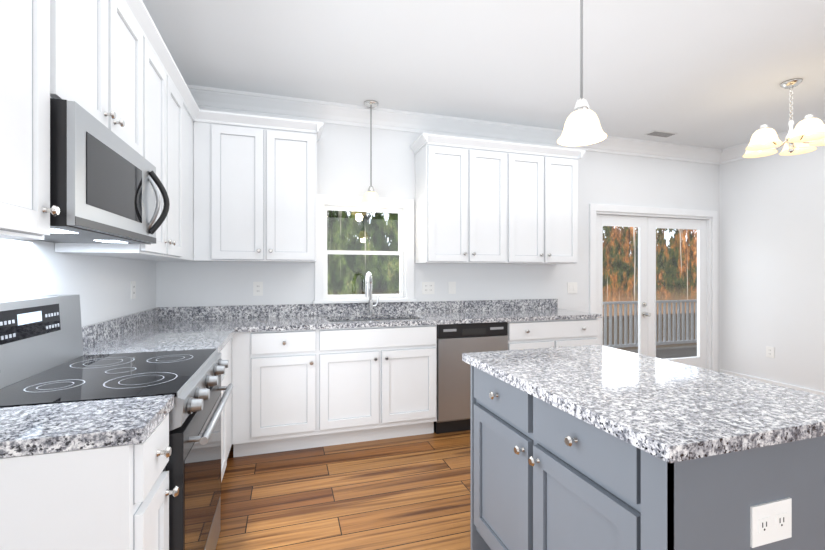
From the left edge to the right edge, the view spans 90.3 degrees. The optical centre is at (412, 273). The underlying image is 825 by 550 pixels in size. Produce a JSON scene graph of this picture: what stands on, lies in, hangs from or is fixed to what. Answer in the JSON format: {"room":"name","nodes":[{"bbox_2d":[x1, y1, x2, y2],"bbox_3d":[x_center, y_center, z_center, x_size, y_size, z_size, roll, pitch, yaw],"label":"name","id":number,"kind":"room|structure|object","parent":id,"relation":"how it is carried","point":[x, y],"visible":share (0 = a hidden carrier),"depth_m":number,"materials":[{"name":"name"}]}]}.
{"room":"kitchen","nodes":[
{"label":"kitchen","id":0,"kind":"room"},
{"bbox_2d":[0,239,155,326],"bbox_3d":[-1.028,-0.084,-0.176,0.150,2.723,6.970,0,0,-17],"label":"wall","id":1,"kind":"structure","parent":0,"point":[101,285],"depth_m":2.02,"materials":[{"name":"white paint"}]},
{"bbox_2d":[0,0,75,247],"bbox_3d":[-1.086,-0.632,0.848,0.338,1.080,0.660,0,0,-17],"label":"upper cabinet","id":2,"kind":"object","parent":1,"relation":"attached to","point":[38,37],"depth_m":1.06,"materials":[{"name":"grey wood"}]},
{"bbox_2d":[76,0,123,140],"bbox_3d":[-1.229,-0.833,1.310,0.338,0.679,0.454,0,0,-17],"label":"upper cabinet","id":3,"kind":"object","parent":1,"relation":"attached to","point":[99,23],"depth_m":1.44,"materials":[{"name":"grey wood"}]},
{"bbox_2d":[38,98,169,243],"bbox_3d":[-1.218,-0.309,1.478,0.457,0.359,0.758,0,0,-17],"label":"microwave","id":4,"kind":"object","parent":3,"relation":"attached to","point":[104,180],"visible":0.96,"depth_m":1.32,"materials":[{"name":"silver metal"}]},
{"bbox_2d":[55,20,175,259],"bbox_3d":[-1.444,-0.632,2.008,0.338,1.080,0.526,0,0,-17],"label":"upper cabinet","id":5,"kind":"object","parent":1,"relation":"attached to","point":[161,70],"depth_m":2.16,"materials":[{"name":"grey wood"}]},
{"bbox_2d":[131,281,135,298],"bbox_3d":[-1.830,0.110,2.689,0.007,0.115,0.075,0,0,-17],"label":"outlet","id":6,"kind":"object","parent":1,"relation":"attached to","point":[133,283],"depth_m":2.69,"materials":[{"name":"white plastic"}]},
{"bbox_2d":[124,0,147,159],"bbox_3d":[-1.322,-0.833,1.610,0.338,0.679,0.453,0,0,-17],"label":"upper cabinet","id":7,"kind":"object","parent":1,"relation":"attached to","point":[135,18],"depth_m":1.79,"materials":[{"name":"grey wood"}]},
{"bbox_2d":[147,104,199,261],"bbox_3d":[-1.659,-0.595,2.705,0.338,1.005,0.453,0,0,-17],"label":"upper cabinet","id":8,"kind":"object","parent":1,"relation":"attached to","point":[193,124],"depth_m":2.97,"materials":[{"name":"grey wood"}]},
{"bbox_2d":[176,72,187,259],"bbox_3d":[-1.547,-0.632,2.342,0.338,1.080,0.453,0,0,-17],"label":"upper cabinet","id":9,"kind":"object","parent":1,"relation":"attached to","point":[181,88],"depth_m":2.55,"materials":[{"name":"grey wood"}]},
{"bbox_2d":[215,430,469,549],"bbox_3d":[1.854,1.328,0.792,6.230,0.100,7.120,0,0,-17],"label":"floor","id":10,"kind":"structure","parent":0,"point":[407,493],"depth_m":2.34,"materials":[{"name":"brown wood"}]},
{"bbox_2d":[0,413,175,549],"bbox_3d":[-0.982,0.839,1.000,0.627,0.878,0.277,0,0,-17],"label":"base cabinet","id":11,"kind":"object","parent":10,"relation":"on","point":[110,498],"depth_m":0.93,"materials":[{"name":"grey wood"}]},
{"bbox_2d":[0,394,173,457],"bbox_3d":[-0.977,0.331,1.003,0.637,0.135,0.281,0,0,-17],"label":"countertop","id":12,"kind":"structure","parent":11,"relation":"on","point":[44,428],"depth_m":0.99,"materials":[{"name":"grey stone"}]},
{"bbox_2d":[0,294,232,549],"bbox_3d":[-1.090,0.685,1.517,0.715,1.185,0.759,0,0,-17],"label":"range","id":13,"kind":"object","parent":10,"relation":"on","point":[44,359],"visible":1,"depth_m":1.43,"materials":[{"name":"black glass"}]},
{"bbox_2d":[176,338,231,496],"bbox_3d":[-1.319,0.839,2.093,0.627,0.878,0.462,0,0,-17],"label":"base cabinet","id":14,"kind":"object","parent":10,"relation":"on","point":[226,379],"depth_m":2.38,"materials":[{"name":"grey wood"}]},
{"bbox_2d":[82,311,243,354],"bbox_3d":[-1.354,0.331,2.261,0.660,0.135,0.809,0,0,-17],"label":"countertop","id":15,"kind":"structure","parent":14,"relation":"on","point":[142,331],"depth_m":2.42,"materials":[{"name":"grey stone"}]},
{"bbox_2d":[248,329,331,455],"bbox_3d":[-0.950,0.839,3.164,0.530,0.878,0.627,0,0,-17],"label":"base cabinet","id":16,"kind":"object","parent":10,"relation":"on","point":[298,389],"depth_m":2.88,"materials":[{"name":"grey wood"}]},
{"bbox_2d":[144,299,601,331],"bbox_3d":[-0.149,0.431,3.398,3.632,0.335,0.652,0,0,-17],"label":"countertop","id":17,"kind":"structure","parent":16,"relation":"on","point":[257,318],"depth_m":3.50,"materials":[{"name":"grey stone"}]},
{"bbox_2d":[365,272,378,314],"bbox_3d":[-0.342,0.175,3.489,0.163,0.374,0.216,0,0,-17],"label":"faucet","id":18,"kind":"object","parent":17,"relation":"on","point":[368,288],"visible":1,"depth_m":3.55,"materials":[{"name":"silver metal"}]},
{"bbox_2d":[434,322,507,433],"bbox_3d":[0.404,0.840,3.566,0.606,0.876,0.604,0,0,-17],"label":"dishwasher","id":19,"kind":"object","parent":10,"relation":"on","point":[455,342],"visible":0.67,"depth_m":3.24,"materials":[{"name":"silver metal"}]},
{"bbox_2d":[507,318,597,349],"bbox_3d":[1.128,0.839,3.805,0.913,0.878,0.627,0,0,-17],"label":"base cabinet","id":20,"kind":"object","parent":10,"relation":"on","point":[569,332],"depth_m":3.50,"materials":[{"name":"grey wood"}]},
{"bbox_2d":[462,345,824,549],"bbox_3d":[0.743,0.821,1.474,0.756,0.915,1.054,0,0,-17],"label":"kitchen island","id":21,"kind":"object","parent":10,"relation":"on","point":[593,447],"visible":1,"depth_m":1.12,"materials":[{"name":"grey"}]},
{"bbox_2d":[156,118,718,371],"bbox_3d":[0.827,-0.084,4.122,6.230,2.723,0.150,0,0,-17],"label":"wall","id":22,"kind":"structure","parent":0,"point":[343,159],"depth_m":3.82,"materials":[{"name":"white paint"}]},
{"bbox_2d":[200,132,203,261],"bbox_3d":[-1.782,-0.595,3.069,0.318,1.005,0.316,0,0,-17],"label":"upper cabinet","id":23,"kind":"object","parent":22,"relation":"attached to","point":[201,133],"depth_m":2.98,"materials":[{"name":"white wood"}]},
{"bbox_2d":[208,110,275,261],"bbox_3d":[-1.309,-0.632,3.205,0.450,1.080,0.336,0,0,-17],"label":"upper cabinet","id":24,"kind":"object","parent":22,"relation":"attached to","point":[239,187],"depth_m":3.05,"materials":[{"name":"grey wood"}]},
{"bbox_2d":[253,282,262,295],"bbox_3d":[-1.276,0.128,3.390,0.075,0.115,0.007,0,0,-17],"label":"outlet","id":25,"kind":"object","parent":22,"relation":"attached to","point":[257,286],"depth_m":3.39,"materials":[{"name":"white plastic"}]},
{"bbox_2d":[276,117,319,262],"bbox_3d":[-1.013,-0.632,3.297,0.451,1.080,0.336,0,0,-17],"label":"upper cabinet","id":26,"kind":"object","parent":22,"relation":"attached to","point":[296,140],"depth_m":3.17,"materials":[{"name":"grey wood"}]},
{"bbox_2d":[313,194,416,303],"bbox_3d":[-0.431,-0.210,3.710,0.921,0.940,0.195,0,0,-17],"label":"window","id":27,"kind":"structure","parent":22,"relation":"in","point":[403,209],"depth_m":3.71,"materials":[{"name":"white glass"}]},
{"bbox_2d":[422,282,433,293],"bbox_3d":[0.148,0.138,3.829,0.121,0.115,0.007,0,0,-17],"label":"outlet","id":28,"kind":"object","parent":22,"relation":"attached to","point":[427,287],"depth_m":3.83,"materials":[{"name":"white plastic"}]},
{"bbox_2d":[412,133,479,263],"bbox_3d":[0.291,-0.632,3.699,0.455,1.080,0.336,0,0,-17],"label":"upper cabinet","id":29,"kind":"object","parent":22,"relation":"attached to","point":[447,172],"depth_m":3.56,"materials":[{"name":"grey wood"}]},
{"bbox_2d":[448,282,455,293],"bbox_3d":[0.377,0.138,3.899,0.075,0.115,0.009,0,0,-17],"label":"outlet","id":30,"kind":"object","parent":22,"relation":"attached to","point":[451,285],"depth_m":3.90,"materials":[{"name":"white plastic"}]},
{"bbox_2d":[187,84,722,163],"bbox_3d":[0.856,-1.373,3.994,5.670,0.145,0.112,0,0,-17],"label":"crown molding","id":31,"kind":"structure","parent":22,"relation":"attached to","point":[232,101],"depth_m":3.75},
{"bbox_2d":[480,140,515,263],"bbox_3d":[0.626,-0.632,3.802,0.528,1.080,0.336,0,0,-17],"label":"upper cabinet","id":32,"kind":"object","parent":22,"relation":"attached to","point":[497,158],"depth_m":3.68,"materials":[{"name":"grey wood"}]},
{"bbox_2d":[516,144,551,263],"bbox_3d":[0.992,-0.632,3.915,0.528,1.080,0.336,0,0,-17],"label":"upper cabinet","id":33,"kind":"object","parent":22,"relation":"attached to","point":[533,171],"depth_m":3.79,"materials":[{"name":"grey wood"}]},
{"bbox_2d":[552,147,579,263],"bbox_3d":[1.327,-0.632,4.019,0.456,1.080,0.336,0,0,-17],"label":"upper cabinet","id":34,"kind":"object","parent":22,"relation":"attached to","point":[564,160],"depth_m":3.89,"materials":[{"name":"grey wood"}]},
{"bbox_2d":[567,282,576,292],"bbox_3d":[1.677,0.153,4.300,0.121,0.115,0.009,0,0,-17],"label":"light switch","id":35,"kind":"object","parent":22,"relation":"attached to","point":[571,286],"depth_m":4.30,"materials":[{"name":"white plastic"}]},
{"bbox_2d":[589,203,717,371],"bbox_3d":[2.738,0.269,4.694,1.832,2.019,0.185,0,0,-17],"label":"french door","id":36,"kind":"structure","parent":22,"relation":"attached to","point":[647,221],"depth_m":4.67,"materials":[{"name":"white wood"}]},
{"bbox_2d":[142,0,824,148],"bbox_3d":[1.854,-1.505,0.792,6.230,0.120,7.120,0,0,-17],"label":"ceiling","id":37,"kind":"structure","parent":0,"point":[709,73],"depth_m":2.75,"materials":[{"name":"white paint"}]},
{"bbox_2d":[360,100,381,205],"bbox_3d":[-0.352,-1.013,3.481,0.184,0.862,0.184,0,0,-17],"label":"light","id":38,"kind":"object","parent":37,"relation":"hanging from","point":[371,198],"visible":1,"depth_m":3.46,"materials":[{"name":"silver metal"}]},
{"bbox_2d":[557,0,606,145],"bbox_3d":[0.664,-0.986,1.613,0.184,0.917,0.184,0,0,-17],"label":"pendant light","id":39,"kind":"object","parent":37,"relation":"hanging from","point":[582,126],"visible":1,"depth_m":1.60,"materials":[{"name":"white glass"}]},
{"bbox_2d":[645,130,676,137],"bbox_3d":[2.571,-1.440,4.247,0.300,0.009,0.120,0,0,-17],"label":"ceiling vent","id":40,"kind":"object","parent":37,"relation":"in","point":[660,133],"visible":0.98,"depth_m":4.24,"materials":[{"name":"white metal"}]},
{"bbox_2d":[742,78,824,157],"bbox_3d":[2.854,-1.175,3.117,0.620,0.537,0.605,0,0,-17],"label":"chandelier","id":41,"kind":"object","parent":37,"relation":"hanging from","point":[806,134],"visible":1,"depth_m":3.07,"materials":[{"name":"white glass"}]},
{"bbox_2d":[719,146,824,391],"bbox_3d":[4.781,-0.084,1.617,0.150,2.723,6.970,0,0,-17],"label":"wall","id":42,"kind":"structure","parent":0,"point":[772,250],"depth_m":4.37,"materials":[{"name":"white paint"}]},
{"bbox_2d":[766,346,773,357],"bbox_3d":[3.838,0.846,4.405,0.007,0.115,0.075,0,0,-17],"label":"outlet","id":43,"kind":"object","parent":42,"relation":"attached to","point":[769,350],"depth_m":4.40,"materials":[{"name":"white plastic"}]},
{"bbox_2d":[715,120,824,164],"bbox_3d":[4.634,-1.373,1.650,0.112,0.145,6.820,0,0,-17],"label":"crown molding","id":44,"kind":"structure","parent":42,"relation":"attached to","point":[734,153],"depth_m":4.67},
{"bbox_2d":[720,369,824,395],"bbox_3d":[4.682,1.213,1.657,0.014,0.130,6.804,0,0,-17],"label":"baseboard","id":45,"kind":"structure","parent":42,"relation":"attached to","point":[776,383],"depth_m":4.34,"materials":[{"name":"white wood"}]},
{"label":"outside","id":46,"kind":"structure","parent":0,"visible":0},
{"bbox_2d":[327,210,696,349],"bbox_3d":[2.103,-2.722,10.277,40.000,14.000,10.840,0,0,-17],"label":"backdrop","id":47,"kind":"structure","parent":46,"point":[613,246],"depth_m":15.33,"materials":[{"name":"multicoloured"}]},
{"bbox_2d":[603,300,696,358],"bbox_3d":[4.217,0.993,6.482,7.000,1.070,2.340,0,0,-17],"label":"railing","id":48,"kind":"object","parent":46,"point":[678,349],"depth_m":7.68,"materials":[{"name":"beige wood"}]}
]}

